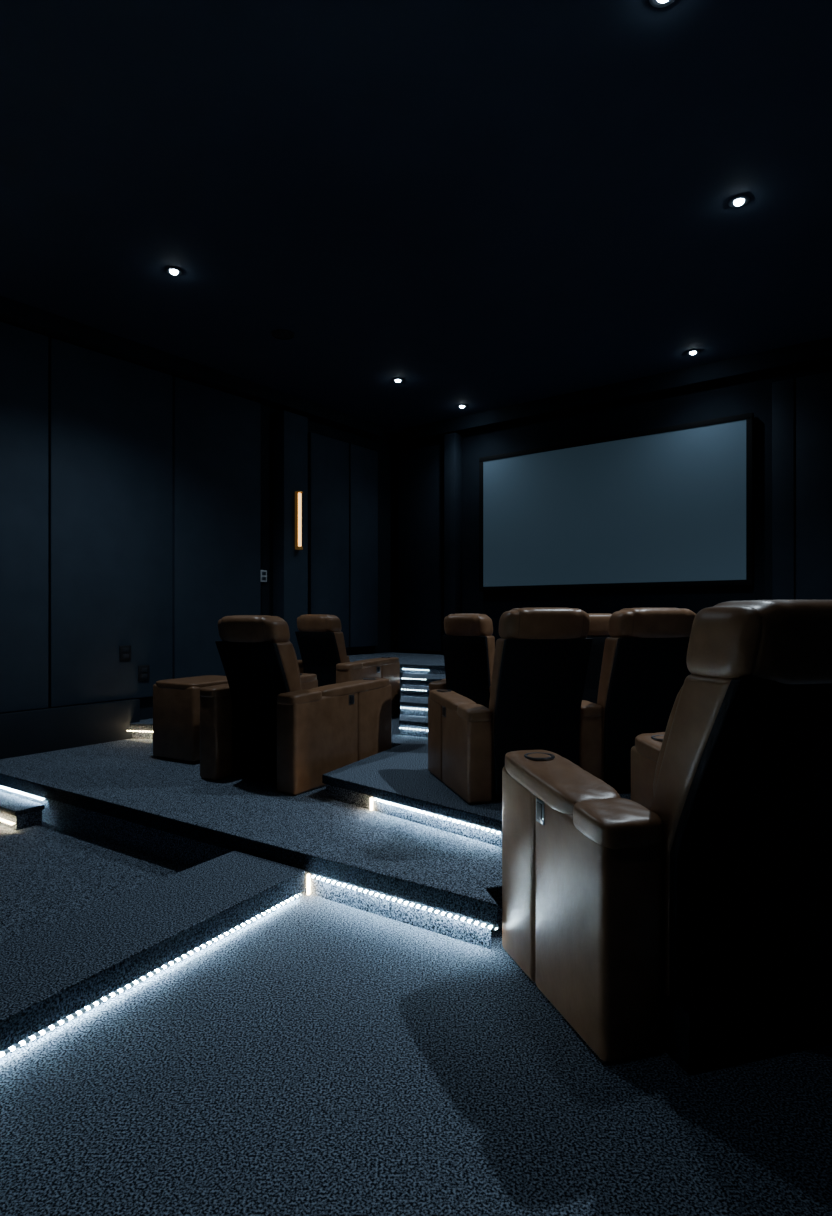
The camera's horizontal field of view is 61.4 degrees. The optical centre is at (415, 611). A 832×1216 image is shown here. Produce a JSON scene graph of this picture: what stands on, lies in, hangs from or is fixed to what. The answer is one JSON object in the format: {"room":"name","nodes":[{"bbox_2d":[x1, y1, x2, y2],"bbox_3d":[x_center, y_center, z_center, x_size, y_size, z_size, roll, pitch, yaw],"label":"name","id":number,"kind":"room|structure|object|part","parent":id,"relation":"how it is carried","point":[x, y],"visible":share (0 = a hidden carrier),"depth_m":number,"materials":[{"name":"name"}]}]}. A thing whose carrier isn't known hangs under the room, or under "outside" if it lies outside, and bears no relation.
{"room":"home theater","nodes":[
{"label":"home theater","id":0,"kind":"room"},
{"bbox_2d":[0,792,44,829],"bbox_3d":[-2.645,1.208,4.352,0.970,0.135,0.176,0,0,34],"label":"ledge","id":1,"kind":"object","parent":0,"point":[24,812],"visible":0.97,"depth_m":4.10,"materials":[{"name":"carpet"}]},
{"bbox_2d":[0,818,17,825],"bbox_3d":[-2.680,1.217,4.280,0.946,0.009,0.028,0,0,35],"label":"led strip","id":2,"kind":"object","parent":1,"relation":"attached to","point":[1,819],"visible":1,"depth_m":4.05,"materials":[{"name":"grey plastic"}]},
{"bbox_2d":[0,821,188,941],"bbox_3d":[-1.340,1.327,4.340,3.306,0.145,8.055,0,0,36],"label":"floor","id":3,"kind":"structure","parent":0,"point":[49,873],"depth_m":3.36,"materials":[{"name":"carpet"}]},
{"bbox_2d":[0,851,304,1058],"bbox_3d":[-1.535,1.181,1.628,0.501,0.187,3.425,0,0,30],"label":"step","id":4,"kind":"structure","parent":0,"point":[50,972],"depth_m":2.37,"materials":[{"name":"carpet"}]},
{"bbox_2d":[0,894,300,1056],"bbox_3d":[-1.114,1.182,1.869,0.023,0.008,2.470,0,0,30],"label":"led strip","id":5,"kind":"object","parent":4,"relation":"attached to","point":[94,1004],"visible":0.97,"depth_m":2.22,"materials":[{"name":"grey plastic"}]},
{"bbox_2d":[0,321,390,719],"bbox_3d":[-2.619,-0.385,5.358,0.280,3.570,8.151,0,0,36],"label":"wall","id":6,"kind":"structure","parent":0,"point":[143,508],"depth_m":5.90,"materials":[{"name":"blue fabric"}]},
{"bbox_3d":[-2.944,-0.665,4.904,0.050,2.750,0.711,0,0,36],"label":"panel","id":7,"kind":"part","parent":6,"relation":"part of","materials":[{"name":"blue fabric"}]},
{"bbox_2d":[0,699,139,758],"bbox_3d":[-2.927,0.870,4.893,0.090,0.311,2.142,0,0,36],"label":"baseboard","id":8,"kind":"structure","parent":6,"relation":"attached to","point":[26,732],"depth_m":5.23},
{"bbox_3d":[-2.420,-0.665,5.625,0.050,2.750,1.041,0,0,36],"label":"panel","id":9,"kind":"part","parent":6,"relation":"part of","materials":[{"name":"blue fabric"}]},
{"bbox_2d":[119,645,130,660],"bbox_3d":[-2.350,0.332,5.664,0.016,0.120,0.100,0,0,36],"label":"wall socket","id":10,"kind":"object","parent":6,"relation":"attached to","point":[124,651],"visible":1,"depth_m":5.65,"materials":[{"name":"black plastic"}]},
{"bbox_2d":[138,665,149,680],"bbox_3d":[-2.253,0.506,5.799,0.016,0.130,0.100,0,0,36],"label":"wall socket","id":11,"kind":"object","parent":6,"relation":"attached to","point":[143,670],"visible":1,"depth_m":5.79,"materials":[{"name":"black plastic"}]},
{"bbox_2d":[0,296,382,438],"bbox_3d":[-1.994,-2.110,6.117,0.160,0.120,5.250,0,0,36],"label":"trim","id":12,"kind":"structure","parent":6,"relation":"attached to","point":[12,312],"depth_m":5.89,"materials":[{"name":"paint"}]},
{"bbox_3d":[-1.817,-0.665,6.454,0.050,2.750,0.969,0,0,36],"label":"panel","id":13,"kind":"part","parent":6,"relation":"part of","materials":[{"name":"blue fabric"}]},
{"bbox_2d":[261,570,266,581],"bbox_3d":[-1.507,-0.355,6.900,0.028,0.115,0.085,0,0,36],"label":"light switch","id":14,"kind":"object","parent":6,"relation":"attached to","point":[263,572],"visible":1,"depth_m":6.89,"materials":[{"name":"grey plastic"}]},
{"bbox_2d":[295,491,302,549],"bbox_3d":[-1.180,-0.922,7.054,0.055,0.585,0.064,0,0,36],"label":"wall sconce","id":15,"kind":"object","parent":6,"relation":"attached to","point":[298,494],"visible":1,"depth_m":7.04,"materials":[{"name":"glass"}]},
{"bbox_3d":[-1.194,-0.929,7.065,0.020,0.550,0.064,0,0,36],"label":"plate","id":16,"kind":"part","parent":15,"relation":"part of","materials":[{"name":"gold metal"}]},
{"bbox_3d":[-1.193,-0.929,7.032,0.020,0.540,0.008,0,0,36],"label":"rail","id":17,"kind":"part","parent":15,"relation":"part of","materials":[{"name":"gold metal"}]},
{"bbox_3d":[-1.162,-0.929,7.074,0.020,0.540,0.008,0,0,36],"label":"rail","id":18,"kind":"part","parent":15,"relation":"part of","materials":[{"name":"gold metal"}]},
{"bbox_3d":[-0.950,-0.750,7.646,0.050,2.300,0.606,0,0,36],"label":"panel","id":19,"kind":"part","parent":6,"relation":"part of","materials":[{"name":"blue fabric"}]},
{"bbox_3d":[-0.613,-0.750,8.110,0.050,2.300,0.486,0,0,36],"label":"panel","id":20,"kind":"part","parent":6,"relation":"part of","materials":[{"name":"blue fabric"}]},
{"bbox_2d":[130,708,630,846],"bbox_3d":[0.667,0.963,5.279,5.607,0.125,3.876,0,0,39],"label":"platform","id":21,"kind":"object","parent":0,"point":[399,774],"visible":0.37,"depth_m":3.65,"materials":[{"name":"carpet"}]},
{"bbox_2d":[128,730,152,731],"bbox_3d":[-2.191,0.959,5.627,0.346,0.008,0.022,0,0,11],"label":"led strip","id":22,"kind":"object","parent":21,"relation":"attached to","point":[128,730],"visible":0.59,"depth_m":5.63,"materials":[{"name":"grey plastic"}]},
{"bbox_2d":[295,614,399,716],"bbox_3d":[-0.619,0.460,5.887,0.673,0.881,0.861,0,0,29],"label":"recliner","id":23,"kind":"object","parent":21,"relation":"on","point":[320,638],"visible":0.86,"depth_m":5.58,"materials":[{"name":"beige leather"}]},
{"bbox_3d":[-0.777,0.503,5.598,0.366,0.694,0.150,0,0,29],"label":"panel","id":24,"kind":"part","parent":23,"relation":"part of","materials":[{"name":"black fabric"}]},
{"bbox_3d":[-0.839,0.661,6.026,0.140,0.471,0.780,0,0,29],"label":"armrest","id":25,"kind":"part","parent":23,"relation":"part of","materials":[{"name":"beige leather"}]},
{"bbox_3d":[-0.747,0.503,5.655,0.374,0.694,0.225,0,0,29],"label":"backrest","id":26,"kind":"part","parent":23,"relation":"part of","materials":[{"name":"beige leather"}]},
{"bbox_3d":[-0.384,0.661,5.776,0.140,0.471,0.780,0,0,29],"label":"armrest","id":27,"kind":"part","parent":23,"relation":"part of","materials":[{"name":"beige leather"}]},
{"bbox_2d":[370,797,501,833],"bbox_3d":[0.068,0.989,3.327,0.825,0.065,0.023,0,0,44],"label":"led strip","id":28,"kind":"object","parent":21,"relation":"attached to","point":[372,798],"visible":1,"depth_m":3.31,"materials":[{"name":"grey plastic"}]},
{"bbox_2d":[370,798,372,809],"bbox_3d":[-0.229,0.989,3.606,0.010,0.064,0.015,0,0,44],"label":"light","id":29,"kind":"object","parent":28,"relation":"attached to","point":[371,799],"depth_m":3.60,"materials":[{"name":"white plastic"}]},
{"bbox_2d":[429,613,494,707],"bbox_3d":[0.420,0.455,4.578,0.543,0.891,0.592,0,0,28],"label":"recliner","id":30,"kind":"object","parent":21,"relation":"on","point":[468,641],"visible":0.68,"depth_m":4.35,"materials":[{"name":"beige leather"}]},
{"bbox_3d":[0.317,0.499,4.384,0.296,0.702,0.101,0,0,28],"label":"panel","id":31,"kind":"part","parent":30,"relation":"part of","materials":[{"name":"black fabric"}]},
{"bbox_3d":[0.347,0.499,4.441,0.304,0.702,0.178,0,0,28],"label":"backrest","id":32,"kind":"part","parent":30,"relation":"part of","materials":[{"name":"beige leather"}]},
{"bbox_2d":[428,607,592,803],"bbox_3d":[0.442,0.440,3.589,0.574,0.921,0.908,0,0,-14],"label":"recliner","id":33,"kind":"object","parent":21,"relation":"on","point":[542,654],"visible":0.98,"depth_m":3.27,"materials":[{"name":"beige leather"}]},
{"bbox_3d":[0.213,0.681,3.606,0.125,0.429,0.710,0,0,-15],"label":"armrest","id":34,"kind":"part","parent":33,"relation":"part of","materials":[{"name":"beige leather"}]},
{"bbox_3d":[0.577,0.486,3.337,0.439,0.728,0.244,0,0,-15],"label":"backrest","id":35,"kind":"part","parent":33,"relation":"part of","materials":[{"name":"beige leather"}]},
{"bbox_3d":[0.593,0.486,3.274,0.431,0.728,0.165,0,0,-15],"label":"panel","id":36,"kind":"part","parent":33,"relation":"part of","materials":[{"name":"black fabric"}]},
{"bbox_2d":[582,613,611,703],"bbox_3d":[1.170,0.455,4.744,0.553,0.891,0.602,0,0,0],"label":"recliner","id":37,"kind":"object","parent":21,"relation":"on","point":[599,622],"visible":0.09,"depth_m":4.49,"materials":[{"name":"beige leather"}]},
{"bbox_2d":[579,608,695,792],"bbox_3d":[1.066,0.440,3.751,0.713,0.921,0.908,0,0,-14],"label":"recliner","id":38,"kind":"object","parent":21,"relation":"on","point":[644,669],"visible":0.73,"depth_m":3.40,"materials":[{"name":"beige leather"}]},
{"bbox_3d":[0.769,0.681,3.750,0.125,0.429,0.710,0,0,-15],"label":"armrest","id":39,"kind":"part","parent":38,"relation":"part of","materials":[{"name":"beige leather"}]},
{"bbox_3d":[1.136,0.486,3.482,0.444,0.728,0.244,0,0,-15],"label":"backrest","id":40,"kind":"part","parent":38,"relation":"part of","materials":[{"name":"beige leather"}]},
{"bbox_3d":[1.152,0.486,3.418,0.436,0.728,0.165,0,0,-15],"label":"panel","id":41,"kind":"part","parent":38,"relation":"part of","materials":[{"name":"black fabric"}]},
{"bbox_2d":[347,652,444,673],"bbox_3d":[0.500,0.530,6.711,3.526,0.080,1.833,0,0,39],"label":"floor","id":42,"kind":"structure","parent":0,"point":[434,663],"depth_m":7.07,"materials":[{"name":"carpet"}]},
{"bbox_2d":[400,672,402,706],"bbox_3d":[0.512,0.735,6.820,3.341,0.330,1.780,0,0,37],"label":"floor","id":43,"kind":"structure","parent":0,"point":[401,673],"depth_m":6.65,"materials":[{"name":"carpet"}]},
{"bbox_2d":[399,711,427,737],"bbox_3d":[1.037,0.845,6.094,2.324,0.110,2.208,0,0,0],"label":"step","id":44,"kind":"structure","parent":0,"point":[407,721],"depth_m":5.09,"materials":[{"name":"carpet"}]},
{"bbox_2d":[400,727,427,730],"bbox_3d":[-0.012,0.847,5.062,0.240,0.008,0.022,0,0,29],"label":"led strip","id":45,"kind":"object","parent":44,"relation":"attached to","point":[400,727],"visible":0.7,"depth_m":5.06,"materials":[{"name":"grey plastic"}]},
{"bbox_2d":[400,693,427,716],"bbox_3d":[1.037,0.740,6.234,2.323,0.100,1.928,0,0,0],"label":"step","id":46,"kind":"structure","parent":0,"point":[405,701],"depth_m":5.37,"materials":[{"name":"carpet"}]},
{"bbox_2d":[400,707,427,709],"bbox_3d":[-0.012,0.737,5.342,0.240,0.008,0.022,0,0,29],"label":"led strip","id":47,"kind":"object","parent":46,"relation":"attached to","point":[400,707],"visible":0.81,"depth_m":5.33,"materials":[{"name":"grey plastic"}]},
{"bbox_2d":[401,681,428,696],"bbox_3d":[1.036,0.660,6.424,2.323,0.060,1.548,0,0,0],"label":"step","id":48,"kind":"structure","parent":0,"point":[412,692],"depth_m":5.76,"materials":[{"name":"carpet"}]},
{"bbox_2d":[0,0,831,434],"bbox_3d":[-0.375,-2.220,3.575,6.179,0.100,8.552,0,0,37],"label":"ceiling","id":49,"kind":"structure","parent":0,"point":[480,205],"depth_m":3.52,"materials":[{"name":"paint"}]},
{"bbox_2d":[166,267,181,275],"bbox_3d":[-1.540,-2.160,4.455,0.100,0.019,0.100,0,0,0],"label":"recessed light","id":50,"kind":"object","parent":49,"relation":"in","point":[170,270],"visible":1,"depth_m":4.44,"materials":[{"name":"silver metal"}]},
{"bbox_2d":[393,378,402,381],"bbox_3d":[-0.168,-2.160,6.547,0.100,0.019,0.100,0,0,0],"label":"recessed light","id":51,"kind":"object","parent":49,"relation":"in","point":[395,379],"visible":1,"depth_m":6.53,"materials":[{"name":"silver metal"}]},
{"bbox_2d":[649,0,674,7],"bbox_3d":[0.871,-2.160,2.458,0.100,0.019,0.100,0,0,0],"label":"recessed light","id":52,"kind":"object","parent":49,"relation":"in","point":[655,3],"visible":1,"depth_m":2.49,"materials":[{"name":"silver metal"}]},
{"bbox_2d":[687,350,698,354],"bbox_3d":[2.312,-2.160,5.842,0.100,0.019,0.100,0,0,0],"label":"recessed light","id":53,"kind":"object","parent":49,"relation":"in","point":[691,352],"visible":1,"depth_m":5.83,"materials":[{"name":"silver metal"}]},
{"bbox_2d":[729,195,748,206],"bbox_3d":[1.705,-2.160,3.696,0.100,0.019,0.100,0,0,0],"label":"recessed light","id":54,"kind":"object","parent":49,"relation":"in","point":[738,201],"visible":1,"depth_m":3.68,"materials":[{"name":"silver metal"}]},
{"bbox_3d":[-1.038,-2.164,5.464,0.180,0.012,0.180,0,0,0],"label":"ceiling speaker","id":55,"kind":"object","parent":49,"relation":"attached to","visible":0},
{"bbox_2d":[273,331,292,338],"bbox_3d":[-1.038,-2.165,5.464,0.160,0.010,0.160,0,0,0],"label":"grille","id":56,"kind":"object","parent":55,"relation":"attached to","point":[277,334],"depth_m":5.45,"materials":[{"name":"black"}]},
{"bbox_2d":[0,892,831,1215],"bbox_3d":[-0.382,1.300,3.550,5.788,0.200,8.205,0,0,36],"label":"floor","id":57,"kind":"structure","parent":0,"point":[320,1056],"depth_m":1.71,"materials":[{"name":"carpet"}]},
{"bbox_2d":[0,738,501,948],"bbox_3d":[0.577,1.165,4.984,5.623,0.280,4.717,0,0,36],"label":"platform","id":58,"kind":"object","parent":57,"relation":"on","point":[119,793],"visible":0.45,"depth_m":3.41,"materials":[{"name":"carpet"}]},
{"bbox_2d":[0,785,47,800],"bbox_3d":[-2.586,1.115,4.424,0.954,0.010,0.023,0,0,35],"label":"led strip","id":59,"kind":"object","parent":58,"relation":"attached to","point":[3,787],"visible":1,"depth_m":4.29,"materials":[{"name":"grey plastic"}]},
{"bbox_2d":[153,675,227,763],"bbox_3d":[-1.530,0.751,5.020,0.414,0.548,0.556,0,0,30],"label":"leather ottoman","id":60,"kind":"object","parent":58,"relation":"on","point":[176,702],"visible":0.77,"depth_m":4.77,"materials":[{"name":"leather"}]},
{"bbox_2d":[156,675,227,689],"bbox_3d":[-1.530,0.505,5.020,0.414,0.056,0.556,0,0,30],"label":"cushion","id":61,"kind":"object","parent":60,"relation":"on","point":[198,682],"depth_m":4.82,"materials":[{"name":"beige leather"}]},
{"bbox_2d":[200,615,391,794],"bbox_3d":[-0.751,0.522,4.488,0.803,1.006,1.026,0,0,32],"label":"recliner","id":62,"kind":"object","parent":58,"relation":"on","point":[272,721],"visible":1,"depth_m":4.18,"materials":[{"name":"brown leather"}]},
{"bbox_3d":[-0.963,0.575,4.153,0.476,0.800,0.170,0,0,32],"label":"panel","id":63,"kind":"part","parent":62,"relation":"part of","materials":[{"name":"black fabric"}]},
{"bbox_3d":[-1.016,0.750,4.666,0.150,0.542,0.960,0,0,32],"label":"armrest","id":64,"kind":"part","parent":62,"relation":"part of","materials":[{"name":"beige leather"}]},
{"bbox_3d":[-0.926,0.575,4.213,0.484,0.800,0.256,0,0,32],"label":"backrest","id":65,"kind":"part","parent":62,"relation":"part of","materials":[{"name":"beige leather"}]},
{"bbox_2d":[289,641,300,682],"bbox_3d":[-0.893,0.323,4.264,0.444,0.375,0.154,0,0,32],"label":"cushion","id":66,"kind":"object","parent":62,"relation":"on","point":[294,674],"depth_m":4.09,"materials":[{"name":"beige leather"}]},
{"bbox_3d":[-0.476,0.750,4.324,0.150,0.542,0.960,0,0,32],"label":"armrest","id":67,"kind":"part","parent":62,"relation":"part of","materials":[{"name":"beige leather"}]},
{"bbox_2d":[307,873,498,929],"bbox_3d":[-0.085,1.154,2.718,0.900,0.085,0.024,0,0,34],"label":"led strip","id":68,"kind":"object","parent":58,"relation":"attached to","point":[490,926],"visible":1,"depth_m":2.70,"materials":[{"name":"grey plastic"}]},
{"bbox_2d":[307,874,309,894],"bbox_3d":[-0.455,1.154,2.966,0.010,0.084,0.015,0,0,34],"label":"light","id":69,"kind":"object","parent":68,"relation":"attached to","point":[308,878],"depth_m":2.96,"materials":[{"name":"white plastic"}]},
{"bbox_2d":[502,600,831,1073],"bbox_3d":[0.880,0.585,2.213,0.976,1.231,1.116,0,0,-17],"label":"recliner","id":70,"kind":"object","parent":57,"relation":"on","point":[689,917],"visible":1,"depth_m":1.89,"materials":[{"name":"beige leather"}]},
{"bbox_3d":[0.388,0.621,2.181,0.008,0.072,0.052,0,0,-16],"label":"control plate","id":71,"kind":"part","parent":70,"relation":"part of","materials":[{"name":"silver metal"}]},
{"bbox_3d":[0.488,0.867,2.189,0.195,0.658,0.675,0,0,-16],"label":"armrest","id":72,"kind":"part","parent":70,"relation":"part of","materials":[{"name":"beige leather"}]},
{"bbox_3d":[1.094,0.861,2.546,0.360,0.670,0.575,0,0,-16],"label":"armrest","id":73,"kind":"part","parent":70,"relation":"part of","materials":[{"name":"beige leather"}]},
{"bbox_3d":[0.965,0.654,1.926,0.564,0.991,0.370,0,0,-16],"label":"backrest","id":74,"kind":"part","parent":70,"relation":"part of","materials":[{"name":"beige leather"}]},
{"bbox_3d":[0.988,0.654,1.847,0.556,0.991,0.265,0,0,-16],"label":"panel","id":75,"kind":"part","parent":70,"relation":"part of","materials":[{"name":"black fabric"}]},
{"bbox_2d":[402,672,445,685],"bbox_3d":[1.036,0.600,6.584,2.322,0.060,1.228,0,0,0],"label":"step","id":76,"kind":"structure","parent":0,"point":[429,678],"depth_m":6.09,"materials":[{"name":"carpet"}]},
{"bbox_2d":[391,361,831,654],"bbox_3d":[1.937,-0.385,6.741,6.036,3.570,0.264,0,0,39],"label":"wall","id":77,"kind":"structure","parent":0,"point":[435,481],"depth_m":6.71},
{"bbox_3d":[0.051,-0.735,8.241,0.646,2.370,0.050,0,0,39],"label":"panel","id":78,"kind":"part","parent":77,"relation":"part of","materials":[{"name":"fabric"}]},
{"bbox_2d":[479,413,753,591],"bbox_3d":[1.786,-0.957,6.809,2.767,1.463,0.063,0,0,39],"label":"projection screen","id":79,"kind":"object","parent":77,"relation":"attached to","point":[669,506],"visible":1,"depth_m":6.63,"materials":[{"name":"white fabric"}]},
{"bbox_2d":[404,337,831,442],"bbox_3d":[1.778,-2.095,6.804,4.836,0.150,0.120,0,0,39],"label":"trim","id":80,"kind":"structure","parent":77,"relation":"attached to","point":[816,351],"depth_m":6.51,"materials":[{"name":"paint"}]},
{"bbox_3d":[3.056,-0.735,5.819,0.165,2.370,0.050,0,0,39],"label":"panel","id":81,"kind":"part","parent":77,"relation":"part of","materials":[{"name":"fabric"}]},
{"bbox_3d":[3.330,-0.735,5.598,0.512,2.370,0.050,0,0,39],"label":"panel","id":82,"kind":"part","parent":77,"relation":"part of","materials":[{"name":"fabric"}]}
]}

